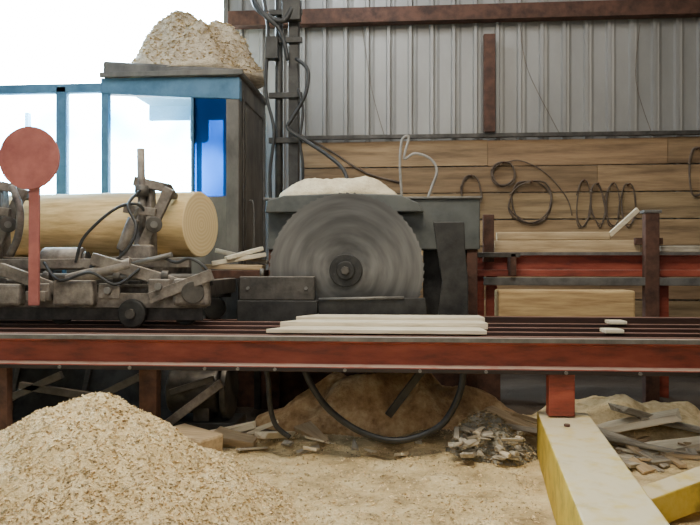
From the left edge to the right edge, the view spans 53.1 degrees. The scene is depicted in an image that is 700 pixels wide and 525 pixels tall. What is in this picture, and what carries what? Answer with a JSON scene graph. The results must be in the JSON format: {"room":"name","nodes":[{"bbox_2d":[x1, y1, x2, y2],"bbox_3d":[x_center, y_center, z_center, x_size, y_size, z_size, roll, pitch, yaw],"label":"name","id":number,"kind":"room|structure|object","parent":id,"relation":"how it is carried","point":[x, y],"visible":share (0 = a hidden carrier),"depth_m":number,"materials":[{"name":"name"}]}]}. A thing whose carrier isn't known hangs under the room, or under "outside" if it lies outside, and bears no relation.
{"room":"sawmill","nodes":[
{"label":"sawmill","id":0,"kind":"room"},
{"bbox_2d":[12,374,699,524],"bbox_3d":[-0.226,1.420,3.528,15.000,0.099,12.000,0,0,4],"label":"floor","id":1,"kind":"structure","parent":0,"point":[525,394],"depth_m":4.77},
{"bbox_2d":[12,368,173,419],"bbox_3d":[-2.422,1.125,6.550,2.650,0.661,0.356,0,0,4],"label":"chute","id":2,"kind":"object","parent":1,"relation":"on","point":[91,380],"visible":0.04,"depth_m":6.54,"materials":[{"name":"metal"}]},
{"bbox_2d":[0,61,266,318],"bbox_3d":[-2.681,-0.359,8.309,3.229,3.658,1.510,0,0,4],"label":"cabin","id":3,"kind":"object","parent":1,"relation":"on","point":[225,111],"visible":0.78,"depth_m":7.57,"materials":[{"name":"metal"}]},
{"bbox_2d":[130,10,263,88],"bbox_3d":[-1.833,-2.507,8.197,1.667,0.811,1.365,0,0,4],"label":"pile","id":4,"kind":"structure","parent":3,"relation":"on","point":[180,38],"depth_m":7.77,"materials":[{"name":"brown wood"}]},
{"bbox_2d":[0,392,296,524],"bbox_3d":[-1.600,1.110,3.884,2.653,0.776,2.311,0,0,4],"label":"pile","id":5,"kind":"object","parent":1,"relation":"on","point":[99,458],"visible":1,"depth_m":3.53,"materials":[{"name":"brown wood"}]},
{"bbox_2d":[174,423,222,450],"bbox_3d":[-1.167,1.340,5.156,0.425,0.226,0.240,0,0,33],"label":"block","id":6,"kind":"object","parent":1,"relation":"on","point":[205,438],"visible":0.36,"depth_m":5.09,"materials":[{"name":"brown wood"}]},
{"bbox_2d":[165,370,245,429],"bbox_3d":[-1.251,1.155,5.978,0.629,0.630,0.575,0,0,4],"label":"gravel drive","id":7,"kind":"object","parent":1,"relation":"on","point":[203,399],"visible":0.75,"depth_m":5.84,"materials":[{"name":"metal"}]},
{"bbox_2d":[210,421,255,431],"bbox_3d":[-1.027,1.363,5.657,0.523,0.150,0.179,0,0,-12],"label":"wood offcut","id":8,"kind":"object","parent":1,"relation":"on","point":[246,426],"visible":0.47,"depth_m":5.63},
{"bbox_2d":[203,270,268,409],"bbox_3d":[-1.139,0.774,7.100,0.596,1.392,0.420,0,0,4],"label":"bench","id":9,"kind":"object","parent":1,"relation":"on","point":[217,274],"visible":0.13,"depth_m":6.89,"materials":[{"name":"metal"}]},
{"bbox_2d":[202,264,264,269],"bbox_3d":[-1.163,0.045,7.012,0.611,0.060,0.160,0,0,4],"label":"slab","id":10,"kind":"object","parent":9,"relation":"on","point":[209,266],"visible":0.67,"depth_m":6.93,"materials":[{"name":"brown wood"}]},
{"bbox_2d":[211,252,265,265],"bbox_3d":[-1.113,-0.035,7.028,0.541,0.133,0.140,0,0,-8],"label":"slab","id":11,"kind":"object","parent":10,"relation":"on","point":[259,255],"visible":0.98,"depth_m":6.96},
{"bbox_2d":[225,247,263,259],"bbox_3d":[-1.060,-0.091,7.014,0.378,0.138,0.100,0,0,-25],"label":"slab","id":12,"kind":"object","parent":11,"relation":"on","point":[258,249],"visible":1,"depth_m":6.97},
{"bbox_2d":[215,248,268,264],"bbox_3d":[-1.108,-0.061,7.183,0.540,0.164,0.130,0,0,-1],"label":"slab","id":13,"kind":"object","parent":9,"relation":"on","point":[220,251],"visible":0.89,"depth_m":7.12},
{"bbox_2d":[236,447,267,450],"bbox_3d":[-0.737,1.410,5.310,0.253,0.040,0.058,0,0,-33],"label":"wood offcut","id":14,"kind":"object","parent":1,"relation":"on","point":[250,448],"visible":1,"depth_m":5.28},
{"bbox_2d":[242,420,278,434],"bbox_3d":[-0.770,1.369,5.650,0.399,0.157,0.149,0,0,-9],"label":"wood offcut","id":15,"kind":"object","parent":1,"relation":"on","point":[267,425],"visible":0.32,"depth_m":5.67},
{"bbox_2d":[281,439,293,446],"bbox_3d":[-0.491,1.409,5.462,0.088,0.043,0.072,0,0,24],"label":"wood offcut","id":16,"kind":"object","parent":1,"relation":"on","point":[285,442],"visible":1,"depth_m":5.45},
{"bbox_2d":[251,0,348,197],"bbox_3d":[-0.508,-1.490,7.406,1.276,5.920,0.370,0,0,23],"label":"mast","id":17,"kind":"object","parent":1,"relation":"on","point":[290,12],"visible":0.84,"depth_m":7.50,"materials":[{"name":"metal"}]},
{"bbox_2d":[296,444,319,454],"bbox_3d":[-0.326,1.426,5.335,0.192,0.061,0.054,0,0,-32],"label":"wood offcut","id":18,"kind":"object","parent":1,"relation":"on","point":[300,451],"visible":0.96,"depth_m":5.30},
{"bbox_2d":[303,446,319,451],"bbox_3d":[-0.288,1.413,5.303,0.113,0.058,0.095,0,0,22],"label":"wood offcut","id":19,"kind":"object","parent":1,"relation":"on","point":[314,449],"visible":1,"depth_m":5.26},
{"bbox_2d":[303,435,333,443],"bbox_3d":[-0.247,1.390,5.480,0.250,0.096,0.069,0,0,-31],"label":"wood offcut","id":20,"kind":"object","parent":1,"relation":"on","point":[307,437],"visible":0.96,"depth_m":5.44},
{"bbox_2d":[0,316,699,430],"bbox_3d":[-0.220,0.988,6.181,9.800,0.965,2.390,0,0,4],"label":"frame","id":21,"kind":"object","parent":1,"relation":"on","point":[559,348],"visible":0.8,"depth_m":5.10,"materials":[{"name":"red paint"}]},
{"bbox_2d":[12,371,63,400],"bbox_3d":[-2.608,1.030,5.720,0.547,0.286,0.050,0,0,4],"label":"diagonal strut","id":22,"kind":"object","parent":21,"relation":"attached to","point":[57,376],"visible":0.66,"depth_m":5.69,"materials":[{"name":"metal"}]},
{"bbox_2d":[18,382,120,397],"bbox_3d":[-2.280,1.061,5.695,0.848,0.168,0.050,0,0,4],"label":"diagonal strut","id":23,"kind":"object","parent":21,"relation":"attached to","point":[66,392],"visible":0.64,"depth_m":5.68,"materials":[{"name":"metal"}]},
{"bbox_2d":[0,126,235,327],"bbox_3d":[-2.251,-0.268,6.332,2.455,1.620,1.625,0,0,4],"label":"carriage","id":24,"kind":"object","parent":21,"relation":"on","point":[138,285],"visible":1,"depth_m":5.70,"materials":[{"name":"metal"}]},
{"bbox_2d":[9,192,217,256],"bbox_3d":[-2.856,-0.359,6.791,3.074,0.618,0.620,0,0,9],"label":"log","id":25,"kind":"object","parent":24,"relation":"on","point":[190,221],"visible":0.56,"depth_m":6.46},
{"bbox_2d":[101,373,138,393],"bbox_3d":[-1.986,1.062,5.672,0.606,0.333,0.050,0,0,4],"label":"diagonal strut","id":26,"kind":"object","parent":21,"relation":"attached to","point":[133,379],"visible":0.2,"depth_m":5.63,"materials":[{"name":"metal"}]},
{"bbox_2d":[264,371,290,439],"bbox_3d":[-0.555,0.991,5.209,0.242,0.650,0.040,0,0,4],"label":"hose","id":27,"kind":"object","parent":21,"relation":"hanging from","point":[275,424],"visible":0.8,"depth_m":5.20,"materials":[{"name":"black rubber"}]},
{"bbox_2d":[237,268,318,321],"bbox_3d":[-0.642,0.299,6.236,0.720,0.490,0.105,0,0,4],"label":"block","id":28,"kind":"object","parent":21,"relation":"on","point":[262,298],"visible":0.87,"depth_m":6.20,"materials":[{"name":"metal"}]},
{"bbox_2d":[319,296,426,314],"bbox_3d":[0.203,0.419,6.161,0.963,0.250,0.064,0,0,4],"label":"plate","id":29,"kind":"object","parent":21,"relation":"on","point":[387,305],"visible":0.7,"depth_m":6.15,"materials":[{"name":"metal"}]},
{"bbox_2d":[266,326,486,334],"bbox_3d":[0.198,0.517,5.351,1.647,0.030,0.260,0,0,4],"label":"board","id":30,"kind":"object","parent":21,"relation":"on","point":[289,329],"visible":1,"depth_m":5.25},
{"bbox_2d":[280,319,487,328],"bbox_3d":[0.268,0.495,5.616,1.630,0.050,0.240,0,0,4],"label":"board","id":31,"kind":"object","parent":21,"relation":"on","point":[303,322],"visible":0.86,"depth_m":5.52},
{"bbox_2d":[302,372,466,443],"bbox_3d":[0.228,0.993,5.148,1.249,0.679,0.050,0,0,4],"label":"hose","id":32,"kind":"object","parent":21,"relation":"hanging from","point":[462,378],"visible":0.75,"depth_m":5.12,"materials":[{"name":"black rubber"}]},
{"bbox_2d":[296,314,484,321],"bbox_3d":[0.335,0.478,5.882,1.549,0.060,0.260,0,0,4],"label":"board","id":33,"kind":"object","parent":21,"relation":"on","point":[316,316],"visible":0.53,"depth_m":5.79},
{"bbox_2d":[385,373,424,417],"bbox_3d":[0.454,0.991,5.481,0.355,0.450,0.050,0,0,4],"label":"bar","id":34,"kind":"object","parent":21,"relation":"hanging from","point":[416,377],"visible":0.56,"depth_m":5.46,"materials":[{"name":"metal"}]},
{"bbox_2d":[433,222,467,314],"bbox_3d":[0.901,0.093,6.181,0.386,0.902,0.065,0,0,4],"label":"splitter","id":35,"kind":"object","parent":21,"relation":"on","point":[449,236],"visible":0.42,"depth_m":6.17,"materials":[{"name":"metal"}]},
{"bbox_2d":[494,289,634,316],"bbox_3d":[2.105,0.478,6.927,1.296,0.414,0.340,0,0,4],"label":"timber cant","id":36,"kind":"object","parent":21,"relation":"on","point":[507,302],"visible":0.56,"depth_m":6.76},
{"bbox_2d":[600,328,623,333],"bbox_3d":[1.990,0.517,5.321,0.140,0.029,0.160,0,0,4],"label":"sawn offcut","id":37,"kind":"object","parent":21,"relation":"on","point":[604,330],"visible":1,"depth_m":5.25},
{"bbox_2d":[605,320,626,324],"bbox_3d":[2.201,0.493,5.796,0.137,0.029,0.160,0,0,4],"label":"sawn offcut","id":38,"kind":"object","parent":21,"relation":"on","point":[611,322],"visible":1,"depth_m":5.72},
{"bbox_2d":[351,439,358,450],"bbox_3d":[0.046,1.436,5.500,0.060,0.064,0.150,0,0,6],"label":"wood offcut","id":39,"kind":"object","parent":1,"relation":"on","point":[354,444],"visible":1,"depth_m":5.45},
{"bbox_2d":[237,371,499,408],"bbox_3d":[-0.283,1.150,6.923,3.492,0.640,0.040,0,0,4],"label":"screen","id":40,"kind":"object","parent":1,"relation":"on","point":[292,384],"visible":0.06,"depth_m":6.92,"materials":[{"name":"metal"}]},
{"bbox_2d":[263,193,481,409],"bbox_3d":[0.223,0.414,6.858,2.064,2.113,0.810,0,0,4],"label":"housing","id":41,"kind":"object","parent":1,"relation":"on","point":[420,213],"visible":0.37,"depth_m":6.58,"materials":[{"name":"grey metal"}]},
{"bbox_2d":[279,176,396,196],"bbox_3d":[-0.099,-0.733,6.929,1.250,0.229,0.534,0,0,4],"label":"heap","id":42,"kind":"object","parent":41,"relation":"on","point":[364,184],"visible":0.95,"depth_m":6.75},
{"bbox_2d":[265,193,423,213],"bbox_3d":[-0.052,-0.554,6.549,1.472,0.177,0.150,0,0,4],"label":"hood","id":43,"kind":"object","parent":41,"relation":"attached to","point":[288,204],"depth_m":6.50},
{"bbox_2d":[269,192,424,299],"bbox_3d":[-0.015,0.072,6.586,1.414,1.414,0.750,0,0,4],"label":"saw","id":44,"kind":"object","parent":41,"relation":"attached to","point":[354,245],"visible":0.77,"depth_m":6.31,"materials":[{"name":"metal"}]},
{"bbox_2d":[399,135,437,196],"bbox_3d":[0.681,-0.958,6.968,0.393,0.633,0.026,0,0,4],"label":"air hose","id":45,"kind":"object","parent":41,"relation":"on","point":[404,136],"visible":0.98,"depth_m":6.97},
{"bbox_2d":[255,372,518,437],"bbox_3d":[0.403,1.172,6.288,2.574,0.578,0.950,0,0,4],"label":"heap","id":46,"kind":"object","parent":1,"relation":"on","point":[363,400],"visible":0.65,"depth_m":6.04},
{"bbox_2d":[394,452,407,455],"bbox_3d":[0.378,1.426,5.210,0.066,0.053,0.125,0,0,-27],"label":"wood offcut","id":47,"kind":"object","parent":1,"relation":"on","point":[401,453],"visible":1,"depth_m":5.17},
{"bbox_2d":[224,429,699,524],"bbox_3d":[0.466,1.429,4.726,4.642,0.096,2.520,0,0,4],"label":"chips","id":48,"kind":"object","parent":1,"relation":"on","point":[445,436],"visible":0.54,"depth_m":4.50,"materials":[{"name":"brown wood"}]},
{"bbox_2d":[214,426,256,447],"bbox_3d":[-0.897,1.377,5.500,0.380,0.120,0.202,0,0,15],"label":"wood offcut","id":49,"kind":"object","parent":48,"relation":"on","point":[233,438],"visible":0.68,"depth_m":5.42,"materials":[{"name":"brown wood"}]},
{"bbox_2d":[255,431,294,438],"bbox_3d":[-0.588,1.368,5.564,0.146,0.101,0.329,0,0,43],"label":"wood offcut","id":50,"kind":"object","parent":48,"relation":"on","point":[259,434],"visible":0.75,"depth_m":5.47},
{"bbox_2d":[294,421,328,443],"bbox_3d":[-0.276,1.372,5.642,0.154,0.116,0.373,0,0,-44],"label":"wood offcut","id":51,"kind":"object","parent":48,"relation":"on","point":[309,429],"visible":0.97,"depth_m":5.64,"materials":[{"name":"brown wood"}]},
{"bbox_2d":[615,450,634,458],"bbox_3d":[1.952,1.415,5.164,0.531,0.081,0.117,0,0,41],"label":"wood offcut","id":52,"kind":"object","parent":48,"relation":"on","point":[622,455],"visible":0.09,"depth_m":5.10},
{"bbox_2d":[636,436,650,441],"bbox_3d":[2.337,1.440,5.653,0.176,0.068,0.070,0,0,-14],"label":"wood offcut","id":53,"kind":"object","parent":48,"relation":"on","point":[644,438],"visible":0.51,"depth_m":5.64,"materials":[{"name":"brown wood"}]},
{"bbox_2d":[603,434,695,454],"bbox_3d":[2.215,1.389,5.346,0.818,0.147,0.158,0,0,24],"label":"wood offcut","id":54,"kind":"object","parent":48,"relation":"on","point":[610,438],"visible":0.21,"depth_m":5.28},
{"bbox_2d":[598,427,648,449],"bbox_3d":[1.991,1.355,5.578,0.735,0.198,0.169,0,0,28],"label":"wood offcut","id":55,"kind":"object","parent":54,"relation":"on","point":[604,431],"visible":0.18,"depth_m":5.49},
{"bbox_2d":[622,455,683,467],"bbox_3d":[2.200,1.427,5.042,0.623,0.064,0.141,0,0,-26],"label":"wood offcut","id":56,"kind":"object","parent":48,"relation":"on","point":[660,459],"visible":0.4,"depth_m":4.97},
{"bbox_2d":[641,436,699,454],"bbox_3d":[2.514,1.423,5.427,0.728,0.135,0.222,0,0,-11],"label":"wood offcut","id":57,"kind":"object","parent":48,"relation":"on","point":[671,443],"visible":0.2,"depth_m":5.40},
{"bbox_2d":[685,448,696,453],"bbox_3d":[2.541,1.429,5.191,0.080,0.054,0.212,0,0,15],"label":"wood offcut","id":58,"kind":"object","parent":48,"relation":"on","point":[689,450],"visible":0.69,"depth_m":5.25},
{"bbox_2d":[443,410,537,465],"bbox_3d":[1.068,1.285,5.254,0.732,0.350,0.767,0,0,4],"label":"debris heap","id":59,"kind":"object","parent":1,"relation":"on","point":[493,422],"visible":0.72,"depth_m":5.09,"materials":[{"name":"grey wood"}]},
{"bbox_2d":[460,448,477,457],"bbox_3d":[0.856,1.346,4.955,0.099,0.068,0.319,0,0,20],"label":"wood offcut","id":60,"kind":"object","parent":59,"relation":"on","point":[469,452],"visible":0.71,"depth_m":4.84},
{"bbox_2d":[462,425,476,431],"bbox_3d":[0.892,1.227,5.174,0.118,0.042,0.067,0,0,34],"label":"wood offcut","id":61,"kind":"object","parent":59,"relation":"on","point":[473,429],"visible":0.72,"depth_m":5.15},
{"bbox_2d":[472,426,484,433],"bbox_3d":[0.947,1.224,5.115,0.060,0.033,0.145,0,0,34],"label":"wood offcut","id":62,"kind":"object","parent":59,"relation":"on","point":[478,431],"visible":0.92,"depth_m":5.08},
{"bbox_2d":[476,450,484,455],"bbox_3d":[0.912,1.336,4.910,0.058,0.033,0.072,0,0,6],"label":"wood offcut","id":63,"kind":"object","parent":59,"relation":"on","point":[479,452],"visible":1,"depth_m":4.88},
{"bbox_2d":[492,455,506,459],"bbox_3d":[1.063,1.356,4.874,0.097,0.047,0.165,0,0,29],"label":"wood offcut","id":64,"kind":"object","parent":59,"relation":"on","point":[500,457],"visible":0.76,"depth_m":4.81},
{"bbox_2d":[498,450,510,457],"bbox_3d":[1.083,1.336,4.881,0.048,0.030,0.092,0,0,-31],"label":"wood offcut","id":65,"kind":"object","parent":64,"relation":"on","point":[503,453],"visible":1,"depth_m":4.86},
{"bbox_2d":[495,445,504,450],"bbox_3d":[1.052,1.301,4.924,0.060,0.029,0.053,0,0,-33],"label":"wood offcut","id":66,"kind":"object","parent":65,"relation":"on","point":[499,447],"visible":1,"depth_m":4.92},
{"bbox_2d":[507,456,519,460],"bbox_3d":[1.130,1.379,4.967,0.088,0.063,0.194,0,0,-5],"label":"wood offcut","id":67,"kind":"object","parent":59,"relation":"on","point":[511,457],"visible":0.58,"depth_m":4.88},
{"bbox_2d":[509,450,519,455],"bbox_3d":[1.133,1.320,4.840,0.060,0.033,0.071,0,0,38],"label":"wood offcut","id":68,"kind":"object","parent":67,"relation":"on","point":[513,453],"visible":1,"depth_m":4.82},
{"bbox_2d":[515,444,524,452],"bbox_3d":[1.214,1.333,5.024,0.068,0.055,0.109,0,0,-2],"label":"wood offcut","id":69,"kind":"object","parent":59,"relation":"on","point":[518,448],"visible":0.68,"depth_m":4.99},
{"bbox_2d":[506,423,536,432],"bbox_3d":[1.278,1.293,5.520,0.500,0.152,0.143,0,0,-15],"label":"wood offcut","id":70,"kind":"object","parent":59,"relation":"on","point":[514,427],"visible":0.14,"depth_m":5.48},
{"bbox_3d":[0.820,1.286,4.964,0.040,0.029,0.141,13,10,35],"label":"wood offcut","id":71,"kind":"object","parent":59,"relation":"on","visible":0},
{"bbox_2d":[453,441,463,446],"bbox_3d":[0.764,1.272,4.910,0.083,0.043,0.040,0,0,6],"label":"wood offcut","id":72,"kind":"object","parent":71,"relation":"on","point":[460,442],"visible":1,"depth_m":4.90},
{"bbox_2d":[463,439,478,447],"bbox_3d":[0.857,1.268,4.912,0.118,0.040,0.084,0,0,-24],"label":"wood offcut","id":73,"kind":"object","parent":71,"relation":"on","point":[472,442],"visible":1,"depth_m":4.91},
{"label":"wood offcut","id":74,"kind":"object","parent":59,"relation":"on","visible":0},
{"bbox_2d":[482,431,492,436],"bbox_3d":[0.990,1.234,5.048,0.083,0.027,0.079,0,0,10],"label":"wood offcut","id":75,"kind":"object","parent":74,"relation":"on","point":[490,433],"visible":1,"depth_m":5.03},
{"bbox_2d":[484,405,536,435],"bbox_3d":[1.392,1.326,5.708,0.614,0.255,0.207,0,0,20],"label":"wood offcut","id":76,"kind":"object","parent":1,"relation":"on","point":[508,417],"visible":0.39,"depth_m":5.70,"materials":[{"name":"brown wood"}]},
{"bbox_2d":[478,210,699,402],"bbox_3d":[3.000,0.465,7.334,3.559,2.011,0.350,0,0,4],"label":"metal rack","id":77,"kind":"object","parent":1,"relation":"on","point":[651,269],"visible":0.62,"depth_m":7.34,"materials":[{"name":"metal"}]},
{"bbox_2d":[494,240,639,251],"bbox_3d":[2.311,-0.172,7.503,1.524,0.128,0.120,0,0,4],"label":"plank","id":78,"kind":"object","parent":77,"relation":"on","point":[502,245],"visible":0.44,"depth_m":7.45,"materials":[{"name":"brown wood"}]},
{"bbox_2d":[496,232,609,239],"bbox_3d":[2.172,-0.283,7.514,1.183,0.086,0.100,0,0,4],"label":"plank","id":79,"kind":"object","parent":78,"relation":"on","point":[499,235],"visible":0.98,"depth_m":7.46,"materials":[{"name":"brown wood"}]},
{"bbox_2d":[610,208,639,236],"bbox_3d":[2.931,-0.428,7.500,0.372,0.322,0.030,0,0,-11],"label":"leaning stick","id":80,"kind":"object","parent":79,"relation":"on","point":[635,211],"visible":1,"depth_m":7.49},
{"bbox_2d":[660,246,699,251],"bbox_3d":[3.780,-0.142,7.388,1.012,0.068,0.120,0,0,4],"label":"plank","id":81,"kind":"object","parent":77,"relation":"on","point":[662,248],"visible":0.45,"depth_m":7.35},
{"bbox_2d":[537,411,669,524],"bbox_3d":[1.299,1.269,3.721,0.360,0.392,2.831,0,0,10],"label":"beam","id":82,"kind":"structure","parent":1,"relation":"on","point":[587,482],"depth_m":3.65,"materials":[{"name":"paint"}]},
{"bbox_2d":[522,394,699,441],"bbox_3d":[2.366,1.307,6.135,2.178,0.309,0.990,0,0,4],"label":"mound","id":83,"kind":"object","parent":1,"relation":"on","point":[597,408],"visible":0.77,"depth_m":5.99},
{"bbox_2d":[504,410,536,423],"bbox_3d":[1.612,1.347,5.870,0.619,0.230,0.166,0,0,-6],"label":"wood offcut","id":84,"kind":"object","parent":83,"relation":"on","point":[523,417],"visible":0.34,"depth_m":5.79,"materials":[{"name":"brown wood"}]},
{"bbox_2d":[608,403,652,416],"bbox_3d":[2.567,1.319,5.841,0.917,0.321,0.227,0,0,-21],"label":"wood offcut","id":85,"kind":"object","parent":83,"relation":"on","point":[622,409],"visible":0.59,"depth_m":5.65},
{"bbox_2d":[597,408,681,432],"bbox_3d":[2.218,1.331,5.732,0.923,0.283,0.231,0,0,16],"label":"wood offcut","id":86,"kind":"object","parent":83,"relation":"on","point":[673,415],"visible":0.56,"depth_m":5.63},
{"bbox_2d":[635,416,699,433],"bbox_3d":[2.773,1.347,5.694,0.890,0.232,0.172,0,0,-2],"label":"wood offcut","id":87,"kind":"object","parent":83,"relation":"on","point":[679,425],"visible":0.66,"depth_m":5.62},
{"bbox_2d":[615,446,629,450],"bbox_3d":[2.089,1.427,5.355,0.114,0.029,0.101,0,0,34],"label":"wood offcut","id":88,"kind":"object","parent":1,"relation":"on","point":[617,447],"visible":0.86,"depth_m":5.33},
{"bbox_2d":[625,444,644,456],"bbox_3d":[2.163,1.416,5.239,0.064,0.077,0.232,0,0,-21],"label":"wood offcut","id":89,"kind":"object","parent":1,"relation":"on","point":[635,449],"visible":0.41,"depth_m":5.26,"materials":[{"name":"brown wood"}]},
{"bbox_2d":[626,449,654,455],"bbox_3d":[2.187,1.437,5.276,0.199,0.046,0.084,0,0,18],"label":"wood offcut","id":90,"kind":"object","parent":1,"relation":"on","point":[627,450],"visible":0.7,"depth_m":5.28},
{"bbox_2d":[628,457,655,473],"bbox_3d":[2.031,1.419,4.891,0.098,0.066,0.207,0,0,-13],"label":"wood offcut","id":91,"kind":"object","parent":1,"relation":"on","point":[644,468],"visible":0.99,"depth_m":4.84,"materials":[{"name":"brown wood"}]},
{"bbox_2d":[636,458,651,461],"bbox_3d":[2.081,1.417,5.022,0.092,0.086,0.224,0,0,1],"label":"wood offcut","id":92,"kind":"object","parent":1,"relation":"on","point":[640,459],"visible":0.48,"depth_m":4.91,"materials":[{"name":"brown wood"}]},
{"bbox_2d":[634,455,665,472],"bbox_3d":[2.106,1.426,4.959,0.054,0.063,0.262,0,0,-27],"label":"wood offcut","id":93,"kind":"object","parent":1,"relation":"on","point":[658,469],"visible":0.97,"depth_m":4.88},
{"bbox_2d":[638,450,669,467],"bbox_3d":[2.200,1.419,5.058,0.112,0.082,0.198,0,0,-39],"label":"wood offcut","id":94,"kind":"object","parent":1,"relation":"on","point":[645,453],"visible":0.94,"depth_m":5.06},
{"bbox_2d":[642,466,699,522],"bbox_3d":[2.281,1.290,4.210,1.492,0.327,0.160,0,0,-26],"label":"beam","id":95,"kind":"structure","parent":1,"relation":"on","point":[677,496],"depth_m":3.93,"materials":[{"name":"paint"}]},
{"bbox_2d":[660,452,687,467],"bbox_3d":[2.331,1.425,5.052,0.054,0.045,0.262,0,0,-9],"label":"wood offcut","id":96,"kind":"object","parent":1,"relation":"on","point":[674,460],"visible":0.97,"depth_m":5.00,"materials":[{"name":"brown wood"}]},
{"bbox_2d":[659,452,699,459],"bbox_3d":[2.555,1.424,5.135,0.518,0.055,0.165,0,0,13],"label":"wood offcut","id":97,"kind":"object","parent":1,"relation":"on","point":[676,455],"visible":0.79,"depth_m":5.09,"materials":[{"name":"brown wood"}]},
{"bbox_2d":[229,0,699,316],"bbox_3d":[0.239,-1.496,9.493,15.000,5.908,0.154,0,0,4],"label":"wall","id":98,"kind":"structure","parent":0,"point":[426,78],"depth_m":9.31,"materials":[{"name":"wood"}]},
{"bbox_2d":[223,0,228,23],"bbox_3d":[-1.699,-1.500,9.651,0.070,5.900,0.120,0,0,4],"label":"trim","id":99,"kind":"structure","parent":98,"relation":"attached to","point":[225,2],"depth_m":9.59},
{"bbox_2d":[302,135,399,182],"bbox_3d":[-0.003,-1.397,9.421,1.354,0.679,0.063,0,0,2],"label":"cable","id":100,"kind":"object","parent":98,"relation":"attached to","point":[313,141],"visible":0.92,"depth_m":9.42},
{"bbox_2d":[362,28,383,133],"bbox_3d":[0.310,-2.454,9.434,0.304,1.463,0.008,0,0,4],"label":"wire","id":101,"kind":"object","parent":98,"relation":"attached to","point":[362,28],"visible":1,"depth_m":9.43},
{"bbox_2d":[228,0,699,28],"bbox_3d":[3.031,-3.292,9.152,9.380,0.200,0.160,0,0,4],"label":"beam","id":102,"kind":"structure","parent":98,"relation":"attached to","point":[600,9],"depth_m":9.18,"materials":[{"name":"metal"}]},
{"bbox_2d":[460,174,482,201],"bbox_3d":[1.607,-0.922,9.273,0.294,0.485,0.121,0,0,4],"label":"cable coil","id":103,"kind":"object","parent":98,"relation":"hanging from","point":[465,178],"visible":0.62,"depth_m":9.27,"materials":[{"name":"rubber"}]},
{"bbox_2d":[302,130,699,139],"bbox_3d":[3.514,-1.679,9.124,8.412,0.055,0.060,0,0,4],"label":"trim","id":104,"kind":"structure","parent":98,"relation":"attached to","point":[675,132],"depth_m":9.21,"materials":[{"name":"metal"}]},
{"bbox_2d":[483,34,494,132],"bbox_3d":[1.831,-2.353,9.200,0.150,1.284,0.090,0,0,4],"label":"wall post","id":105,"kind":"object","parent":104,"relation":"on","point":[488,39],"visible":1,"depth_m":9.16,"materials":[{"name":"metal"}]},
{"bbox_2d":[491,161,515,186],"bbox_3d":[2.023,-1.163,9.241,0.335,0.342,0.121,0,0,4],"label":"cable coil","id":106,"kind":"object","parent":98,"relation":"hanging from","point":[495,165],"visible":1,"depth_m":9.22,"materials":[{"name":"rubber"}]},
{"bbox_2d":[508,180,551,223],"bbox_3d":[2.370,-0.792,9.214,0.578,0.580,0.121,0,0,4],"label":"cable coil","id":107,"kind":"object","parent":98,"relation":"hanging from","point":[515,187],"visible":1,"depth_m":9.20,"materials":[{"name":"rubber"}]},
{"bbox_2d":[503,160,571,215],"bbox_3d":[2.472,-0.987,9.226,0.902,0.743,0.014,0,0,4],"label":"cable","id":108,"kind":"object","parent":98,"relation":"attached to","point":[511,160],"visible":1,"depth_m":9.21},
{"bbox_2d":[520,26,558,131],"bbox_3d":[2.513,-2.422,9.263,0.527,1.468,0.008,0,0,4],"label":"wire","id":109,"kind":"object","parent":98,"relation":"attached to","point":[520,26],"visible":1,"depth_m":9.27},
{"bbox_2d":[576,179,591,227],"bbox_3d":[3.054,-0.772,9.159,0.189,0.633,0.114,0,0,-25],"label":"cable coil","id":110,"kind":"object","parent":98,"relation":"hanging from","point":[583,180],"visible":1,"depth_m":9.16,"materials":[{"name":"rubber"}]},
{"bbox_2d":[590,183,605,227],"bbox_3d":[3.237,-0.746,9.144,0.188,0.594,0.118,0,0,31],"label":"cable coil","id":111,"kind":"object","parent":98,"relation":"hanging from","point":[598,184],"visible":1,"depth_m":9.14,"materials":[{"name":"rubber"}]},
{"bbox_2d":[604,182,619,226],"bbox_3d":[3.423,-0.752,9.133,0.186,0.587,0.119,0,0,27],"label":"cable coil","id":112,"kind":"object","parent":98,"relation":"hanging from","point":[607,191],"visible":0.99,"depth_m":9.13,"materials":[{"name":"rubber"}]},
{"bbox_2d":[621,183,635,227],"bbox_3d":[3.627,-0.744,9.116,0.180,0.578,0.120,0,0,29],"label":"cable coil","id":113,"kind":"object","parent":98,"relation":"hanging from","point":[627,184],"visible":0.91,"depth_m":9.11,"materials":[{"name":"rubber"}]},
{"bbox_2d":[635,26,650,130],"bbox_3d":[3.844,-2.394,9.159,0.217,1.444,0.008,0,0,4],"label":"wire","id":114,"kind":"object","parent":98,"relation":"attached to","point":[639,26],"visible":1,"depth_m":9.16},
{"bbox_2d":[688,146,699,196],"bbox_3d":[4.491,-1.173,9.048,0.250,0.650,0.122,0,0,4],"label":"cable coil","id":115,"kind":"object","parent":98,"relation":"hanging from","point":[696,147],"visible":1,"depth_m":9.04,"materials":[{"name":"rubber"}]},
{"label":"wood offcut","id":116,"kind":"object","parent":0,"visible":0},
{"bbox_2d":[448,442,458,446],"bbox_3d":[0.782,1.298,5.002,0.177,0.021,0.087,0,0,-5],"label":"wood offcut","id":117,"kind":"object","parent":116,"relation":"on","point":[450,444],"visible":0.46,"depth_m":4.99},
{"bbox_2d":[454,426,459,439],"bbox_3d":[0.778,1.245,5.120,0.044,0.064,0.164,0,0,11],"label":"wood offcut","id":118,"kind":"object","parent":117,"relation":"on","point":[456,429],"visible":1,"depth_m":5.11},
{"bbox_2d":[467,434,480,439],"bbox_3d":[0.885,1.246,4.986,0.039,0.071,0.133,0,0,-21],"label":"wood offcut","id":119,"kind":"object","parent":117,"relation":"on","point":[477,436],"visible":0.8,"depth_m":4.94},
{"label":"wood offcut","id":120,"kind":"object","parent":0,"visible":0},
{"bbox_2d":[501,438,524,441],"bbox_3d":[1.136,1.233,4.879,0.171,0.043,0.078,0,0,37],"label":"wood offcut","id":121,"kind":"object","parent":120,"relation":"on","point":[502,439],"visible":1,"depth_m":4.84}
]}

